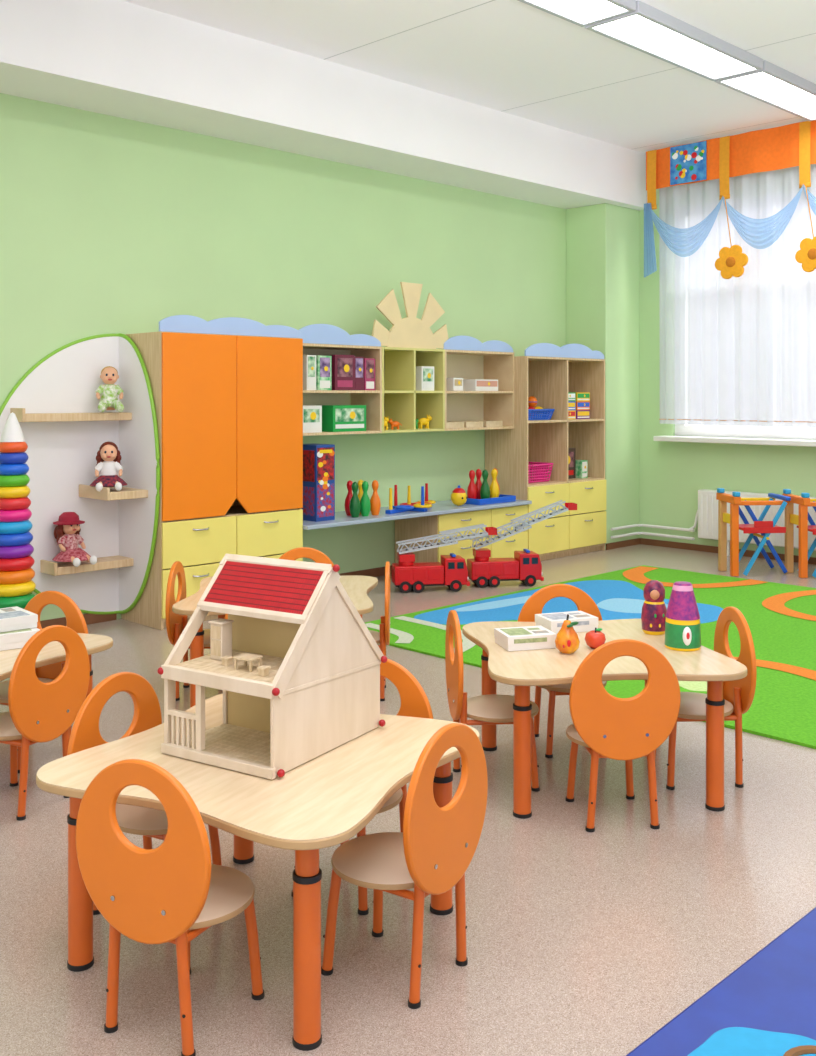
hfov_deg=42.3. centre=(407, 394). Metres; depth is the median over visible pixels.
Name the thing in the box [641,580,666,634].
doll
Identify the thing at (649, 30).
ceiling light
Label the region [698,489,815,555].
radiator
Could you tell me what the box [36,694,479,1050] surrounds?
table
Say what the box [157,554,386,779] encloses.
dollhouse
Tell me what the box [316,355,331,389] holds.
toy box
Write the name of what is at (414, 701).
child chair
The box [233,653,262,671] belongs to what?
table
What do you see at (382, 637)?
child chair
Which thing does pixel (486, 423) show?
wooden tray
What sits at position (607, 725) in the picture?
child chair
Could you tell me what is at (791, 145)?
window valance
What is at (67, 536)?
doll
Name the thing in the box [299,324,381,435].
wall shelf
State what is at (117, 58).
beam
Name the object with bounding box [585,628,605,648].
apple
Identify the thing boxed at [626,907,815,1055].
floor mat
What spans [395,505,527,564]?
base cabinet
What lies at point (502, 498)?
tray
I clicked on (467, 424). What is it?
wooden tray
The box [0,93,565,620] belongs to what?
wall
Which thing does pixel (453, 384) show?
toy box
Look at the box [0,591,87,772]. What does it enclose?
child chair
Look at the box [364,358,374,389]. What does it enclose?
toy box
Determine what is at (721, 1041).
flower
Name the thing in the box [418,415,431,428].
animal
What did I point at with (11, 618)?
box
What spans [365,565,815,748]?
rug
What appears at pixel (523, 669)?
table
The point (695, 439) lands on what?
windowsill
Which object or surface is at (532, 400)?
ball
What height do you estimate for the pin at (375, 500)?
0.272 m
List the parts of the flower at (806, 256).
flower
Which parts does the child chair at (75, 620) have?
leg, seat, backrest, leg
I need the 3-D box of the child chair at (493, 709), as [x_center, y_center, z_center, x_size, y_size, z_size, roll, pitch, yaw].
[0.337,1.170,4.107,0.342,0.663,0.390,0,0,-5]
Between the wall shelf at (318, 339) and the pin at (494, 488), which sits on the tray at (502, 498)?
the pin at (494, 488)
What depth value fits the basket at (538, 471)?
9.65 m
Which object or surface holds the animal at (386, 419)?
in the wall shelf at (410, 343)
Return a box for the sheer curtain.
[659,164,815,426]
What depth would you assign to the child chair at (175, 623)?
5.21 m
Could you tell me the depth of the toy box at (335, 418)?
8.05 m
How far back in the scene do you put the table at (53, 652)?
4.07 m
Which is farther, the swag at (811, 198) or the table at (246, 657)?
the swag at (811, 198)
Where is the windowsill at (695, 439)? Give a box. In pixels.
[653,435,815,446]
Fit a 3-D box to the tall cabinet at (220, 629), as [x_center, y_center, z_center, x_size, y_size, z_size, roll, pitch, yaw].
[-0.530,0.693,2.992,0.052,0.106,0.050,0,0,32]
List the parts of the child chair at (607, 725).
leg, seat, leg, seat frame, backrest, leg, leg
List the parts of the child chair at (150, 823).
leg, backrest, seat, leg, seat frame, leg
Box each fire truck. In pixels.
[392,524,496,592]
[467,500,576,587]
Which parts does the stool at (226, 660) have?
seat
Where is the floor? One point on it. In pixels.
(580, 942)
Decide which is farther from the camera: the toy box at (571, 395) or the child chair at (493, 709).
the toy box at (571, 395)
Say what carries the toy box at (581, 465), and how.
on the tall cabinet at (547, 372)
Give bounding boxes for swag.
[650,196,722,256]
[722,185,802,248]
[803,184,815,215]
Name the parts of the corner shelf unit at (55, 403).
shelf, shelf, shelf, panel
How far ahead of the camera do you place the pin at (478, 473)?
9.12 m
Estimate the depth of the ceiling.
7.39 m
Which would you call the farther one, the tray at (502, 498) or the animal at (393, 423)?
the tray at (502, 498)
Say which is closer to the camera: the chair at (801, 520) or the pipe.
the chair at (801, 520)
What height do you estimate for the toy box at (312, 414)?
0.200 m
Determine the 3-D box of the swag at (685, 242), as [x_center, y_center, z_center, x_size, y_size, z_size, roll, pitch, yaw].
[2.595,-1.565,9.926,0.071,0.530,0.770,0,0,-45]
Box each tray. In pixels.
[447,421,463,427]
[450,421,482,427]
[465,494,515,504]
[483,420,502,426]
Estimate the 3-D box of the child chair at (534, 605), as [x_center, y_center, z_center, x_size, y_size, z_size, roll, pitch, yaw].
[0.688,1.170,4.519,0.390,0.663,0.342,0,0,-5]
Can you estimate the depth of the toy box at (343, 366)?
8.04 m
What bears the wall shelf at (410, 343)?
attached to the wall at (109, 224)
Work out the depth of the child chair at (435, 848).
2.68 m
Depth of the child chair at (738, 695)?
4.05 m
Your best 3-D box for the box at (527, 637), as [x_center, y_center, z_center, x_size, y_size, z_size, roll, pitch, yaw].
[0.460,0.956,4.149,0.200,0.056,0.161,0,0,-15]
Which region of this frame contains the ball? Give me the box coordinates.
[528,396,536,406]
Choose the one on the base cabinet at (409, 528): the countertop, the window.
the countertop
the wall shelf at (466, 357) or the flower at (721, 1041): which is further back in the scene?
the wall shelf at (466, 357)
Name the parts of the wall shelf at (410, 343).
panel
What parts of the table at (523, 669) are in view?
leg, leg, leg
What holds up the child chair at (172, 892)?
on the floor
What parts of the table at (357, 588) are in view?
leg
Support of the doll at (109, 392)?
on the corner shelf unit at (55, 403)
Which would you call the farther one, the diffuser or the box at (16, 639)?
the diffuser
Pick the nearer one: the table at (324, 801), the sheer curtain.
the table at (324, 801)
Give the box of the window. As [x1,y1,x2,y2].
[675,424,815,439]
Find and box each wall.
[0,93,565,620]
[566,203,638,549]
[639,189,815,556]
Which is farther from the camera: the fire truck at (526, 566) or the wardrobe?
the fire truck at (526, 566)
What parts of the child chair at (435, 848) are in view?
leg, seat, leg, seat frame, leg, backrest, leg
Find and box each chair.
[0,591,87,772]
[0,625,89,820]
[67,672,221,914]
[76,759,264,1055]
[165,561,209,700]
[279,547,333,566]
[291,659,432,914]
[321,723,487,1008]
[369,561,389,700]
[445,610,539,791]
[517,584,606,757]
[566,639,680,831]
[647,607,756,789]
[716,488,790,575]
[782,489,815,577]
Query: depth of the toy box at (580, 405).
10.07 m
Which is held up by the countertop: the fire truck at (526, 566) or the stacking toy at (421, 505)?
the stacking toy at (421, 505)
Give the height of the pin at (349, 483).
0.272 m
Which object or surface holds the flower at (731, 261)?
hanging from the window valance
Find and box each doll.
[52,512,96,566]
[90,442,127,491]
[95,366,123,411]
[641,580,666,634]
[664,581,700,650]
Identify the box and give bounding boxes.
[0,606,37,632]
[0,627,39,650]
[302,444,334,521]
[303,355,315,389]
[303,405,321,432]
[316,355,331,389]
[316,405,365,431]
[325,355,354,389]
[355,357,363,389]
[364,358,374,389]
[416,366,433,390]
[447,378,462,390]
[463,379,497,390]
[494,626,556,650]
[535,611,597,633]
[568,392,575,400]
[568,401,575,409]
[568,410,575,418]
[576,392,589,400]
[576,401,589,409]
[576,410,589,418]
[576,460,587,477]
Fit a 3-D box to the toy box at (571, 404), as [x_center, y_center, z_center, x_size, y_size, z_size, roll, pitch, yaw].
[1.437,0.102,9.992,0.210,0.083,0.223,0,0,-45]
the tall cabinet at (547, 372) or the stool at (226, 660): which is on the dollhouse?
the stool at (226, 660)
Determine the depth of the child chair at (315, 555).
5.80 m
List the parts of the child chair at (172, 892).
leg, backrest, leg, leg, seat frame, seat, leg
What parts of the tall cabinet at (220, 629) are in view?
door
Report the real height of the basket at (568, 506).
0.050 m
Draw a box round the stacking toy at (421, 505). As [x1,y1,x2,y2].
[385,483,435,513]
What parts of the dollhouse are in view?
corner knob, porch railing, gable frame, rail, roof frame, corner knob, corner knob, gable frame, corner knob, corner knob, corner knob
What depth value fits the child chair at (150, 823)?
3.09 m
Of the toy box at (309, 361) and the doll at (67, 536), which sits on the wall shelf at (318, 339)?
the toy box at (309, 361)
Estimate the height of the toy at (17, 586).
1.400 m
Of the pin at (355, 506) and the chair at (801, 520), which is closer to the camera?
the pin at (355, 506)
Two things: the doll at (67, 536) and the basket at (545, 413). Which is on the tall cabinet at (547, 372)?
the basket at (545, 413)
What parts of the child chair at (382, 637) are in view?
seat, leg, leg, backrest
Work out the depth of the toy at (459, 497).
8.80 m
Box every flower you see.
[687,1027,815,1055]
[715,196,747,278]
[795,184,815,271]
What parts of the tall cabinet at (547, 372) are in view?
drawer, drawer, drawer, drawer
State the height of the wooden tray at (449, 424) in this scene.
0.050 m
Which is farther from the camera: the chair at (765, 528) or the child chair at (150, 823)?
the chair at (765, 528)
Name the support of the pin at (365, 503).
on the countertop
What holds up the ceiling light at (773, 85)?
attached to the ceiling
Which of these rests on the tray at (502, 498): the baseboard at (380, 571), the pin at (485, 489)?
the pin at (485, 489)
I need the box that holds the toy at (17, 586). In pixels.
[0,412,35,608]
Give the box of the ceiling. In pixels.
[122,0,815,153]
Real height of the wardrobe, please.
2.026 m
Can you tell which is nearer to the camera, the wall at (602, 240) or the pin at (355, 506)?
the pin at (355, 506)
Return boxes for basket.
[485,527,496,534]
[528,409,554,419]
[528,462,552,482]
[565,503,576,509]
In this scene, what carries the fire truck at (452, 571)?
on the floor
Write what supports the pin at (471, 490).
on the tray at (502, 498)
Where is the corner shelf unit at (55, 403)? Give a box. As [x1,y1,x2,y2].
[0,333,159,613]
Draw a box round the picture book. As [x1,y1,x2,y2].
[568,448,575,478]
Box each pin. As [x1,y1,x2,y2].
[344,480,352,515]
[349,482,360,516]
[358,480,363,514]
[360,481,370,515]
[370,480,380,514]
[467,470,476,498]
[475,469,481,498]
[480,470,489,498]
[490,469,498,497]
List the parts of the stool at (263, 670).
seat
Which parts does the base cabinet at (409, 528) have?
drawer, drawer, drawer, drawer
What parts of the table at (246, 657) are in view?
leg, leg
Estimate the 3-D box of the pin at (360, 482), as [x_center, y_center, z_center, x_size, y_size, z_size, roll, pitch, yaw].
[-0.367,0.793,8.218,0.086,0.272,0.086,0,0,-45]
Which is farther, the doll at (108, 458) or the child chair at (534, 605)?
the doll at (108, 458)
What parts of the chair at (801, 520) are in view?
post, post, crossed leg, rail, crossed leg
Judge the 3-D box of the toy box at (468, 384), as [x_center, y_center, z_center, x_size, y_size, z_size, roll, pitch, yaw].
[0.621,-0.086,9.281,0.300,0.100,0.203,0,0,-45]
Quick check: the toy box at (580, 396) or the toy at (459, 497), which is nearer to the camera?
the toy at (459, 497)
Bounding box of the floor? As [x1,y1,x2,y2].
[0,544,815,1055]
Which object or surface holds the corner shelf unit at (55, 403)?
on the floor
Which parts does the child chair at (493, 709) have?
backrest, leg, leg, seat frame, seat, leg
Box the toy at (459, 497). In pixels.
[451,485,467,505]
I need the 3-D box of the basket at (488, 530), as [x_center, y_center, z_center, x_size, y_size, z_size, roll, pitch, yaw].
[0.645,1.055,8.185,0.070,0.050,0.100,0,0,-9]
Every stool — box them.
[220,656,232,665]
[257,665,270,675]
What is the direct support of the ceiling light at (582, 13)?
attached to the ceiling
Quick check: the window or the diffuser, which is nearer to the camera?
the diffuser
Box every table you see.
[0,633,112,698]
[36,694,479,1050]
[172,575,377,707]
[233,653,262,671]
[462,618,746,818]
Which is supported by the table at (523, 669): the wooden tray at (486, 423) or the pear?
the pear
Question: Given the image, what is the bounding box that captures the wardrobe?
[121,315,302,629]
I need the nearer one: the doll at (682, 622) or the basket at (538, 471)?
the doll at (682, 622)
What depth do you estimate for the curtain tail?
10.22 m
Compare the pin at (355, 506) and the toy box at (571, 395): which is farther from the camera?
the toy box at (571, 395)
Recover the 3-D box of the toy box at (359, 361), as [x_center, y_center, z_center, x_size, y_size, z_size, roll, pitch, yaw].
[-0.447,-0.166,8.235,0.100,0.260,0.203,0,0,-45]
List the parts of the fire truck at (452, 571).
locker door, locker door, locker door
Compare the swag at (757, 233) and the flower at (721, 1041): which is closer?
the flower at (721, 1041)
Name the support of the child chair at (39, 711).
on the floor
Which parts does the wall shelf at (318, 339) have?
panel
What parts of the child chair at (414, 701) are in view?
leg, seat, leg, backrest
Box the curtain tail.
[644,203,656,276]
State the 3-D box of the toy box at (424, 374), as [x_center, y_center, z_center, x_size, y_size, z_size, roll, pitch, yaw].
[0.096,-0.136,8.759,0.150,0.200,0.204,0,0,-45]
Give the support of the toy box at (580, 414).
on the tall cabinet at (547, 372)
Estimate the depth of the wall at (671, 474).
10.33 m
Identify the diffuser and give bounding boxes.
[529,0,624,22]
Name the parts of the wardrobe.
drawer, drawer, door, handle, handle, drawer, door, drawer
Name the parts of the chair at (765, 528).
post, post, crossed leg, crossed leg, rail, rail, crossed leg, crossed leg, rail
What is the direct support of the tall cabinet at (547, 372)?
on the floor
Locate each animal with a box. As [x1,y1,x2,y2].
[384,416,388,429]
[388,419,401,429]
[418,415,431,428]
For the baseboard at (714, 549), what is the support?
attached to the wall at (671, 474)
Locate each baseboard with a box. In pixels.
[40,565,391,628]
[606,538,815,564]
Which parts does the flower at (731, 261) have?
flower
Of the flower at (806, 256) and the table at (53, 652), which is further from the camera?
the flower at (806, 256)
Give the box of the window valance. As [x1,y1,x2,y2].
[646,120,815,209]
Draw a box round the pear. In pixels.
[555,614,579,653]
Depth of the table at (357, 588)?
5.03 m
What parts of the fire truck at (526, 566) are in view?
locker door, locker door, locker door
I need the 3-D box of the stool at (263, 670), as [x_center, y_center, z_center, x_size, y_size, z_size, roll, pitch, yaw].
[-0.384,0.735,2.809,0.026,0.022,0.026,0,0,31]
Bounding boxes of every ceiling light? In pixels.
[518,0,635,26]
[585,0,762,80]
[715,60,815,120]
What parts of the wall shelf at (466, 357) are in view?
panel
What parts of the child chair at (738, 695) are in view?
leg, seat, seat frame, backrest, leg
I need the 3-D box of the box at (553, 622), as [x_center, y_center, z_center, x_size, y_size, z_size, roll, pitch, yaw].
[0.666,0.956,4.438,0.220,0.056,0.151,0,0,-20]
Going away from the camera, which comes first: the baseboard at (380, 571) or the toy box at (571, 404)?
the baseboard at (380, 571)
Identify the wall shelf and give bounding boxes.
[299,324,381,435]
[372,282,448,432]
[444,335,513,430]
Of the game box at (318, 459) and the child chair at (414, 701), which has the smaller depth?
the child chair at (414, 701)
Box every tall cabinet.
[208,618,233,659]
[485,343,605,560]
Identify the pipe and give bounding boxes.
[611,510,697,539]
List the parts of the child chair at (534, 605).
leg, leg, seat frame, backrest, seat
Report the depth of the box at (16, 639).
4.09 m
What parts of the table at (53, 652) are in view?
leg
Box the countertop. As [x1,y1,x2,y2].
[303,499,531,529]
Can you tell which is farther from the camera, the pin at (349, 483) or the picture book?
the picture book
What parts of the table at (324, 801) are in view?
leg, leg, leg, leg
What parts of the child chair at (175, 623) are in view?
backrest, leg, leg, seat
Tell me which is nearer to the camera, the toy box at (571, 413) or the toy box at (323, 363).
the toy box at (323, 363)
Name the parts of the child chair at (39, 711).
seat, leg, seat frame, leg, backrest, leg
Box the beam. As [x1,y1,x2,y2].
[0,0,646,209]

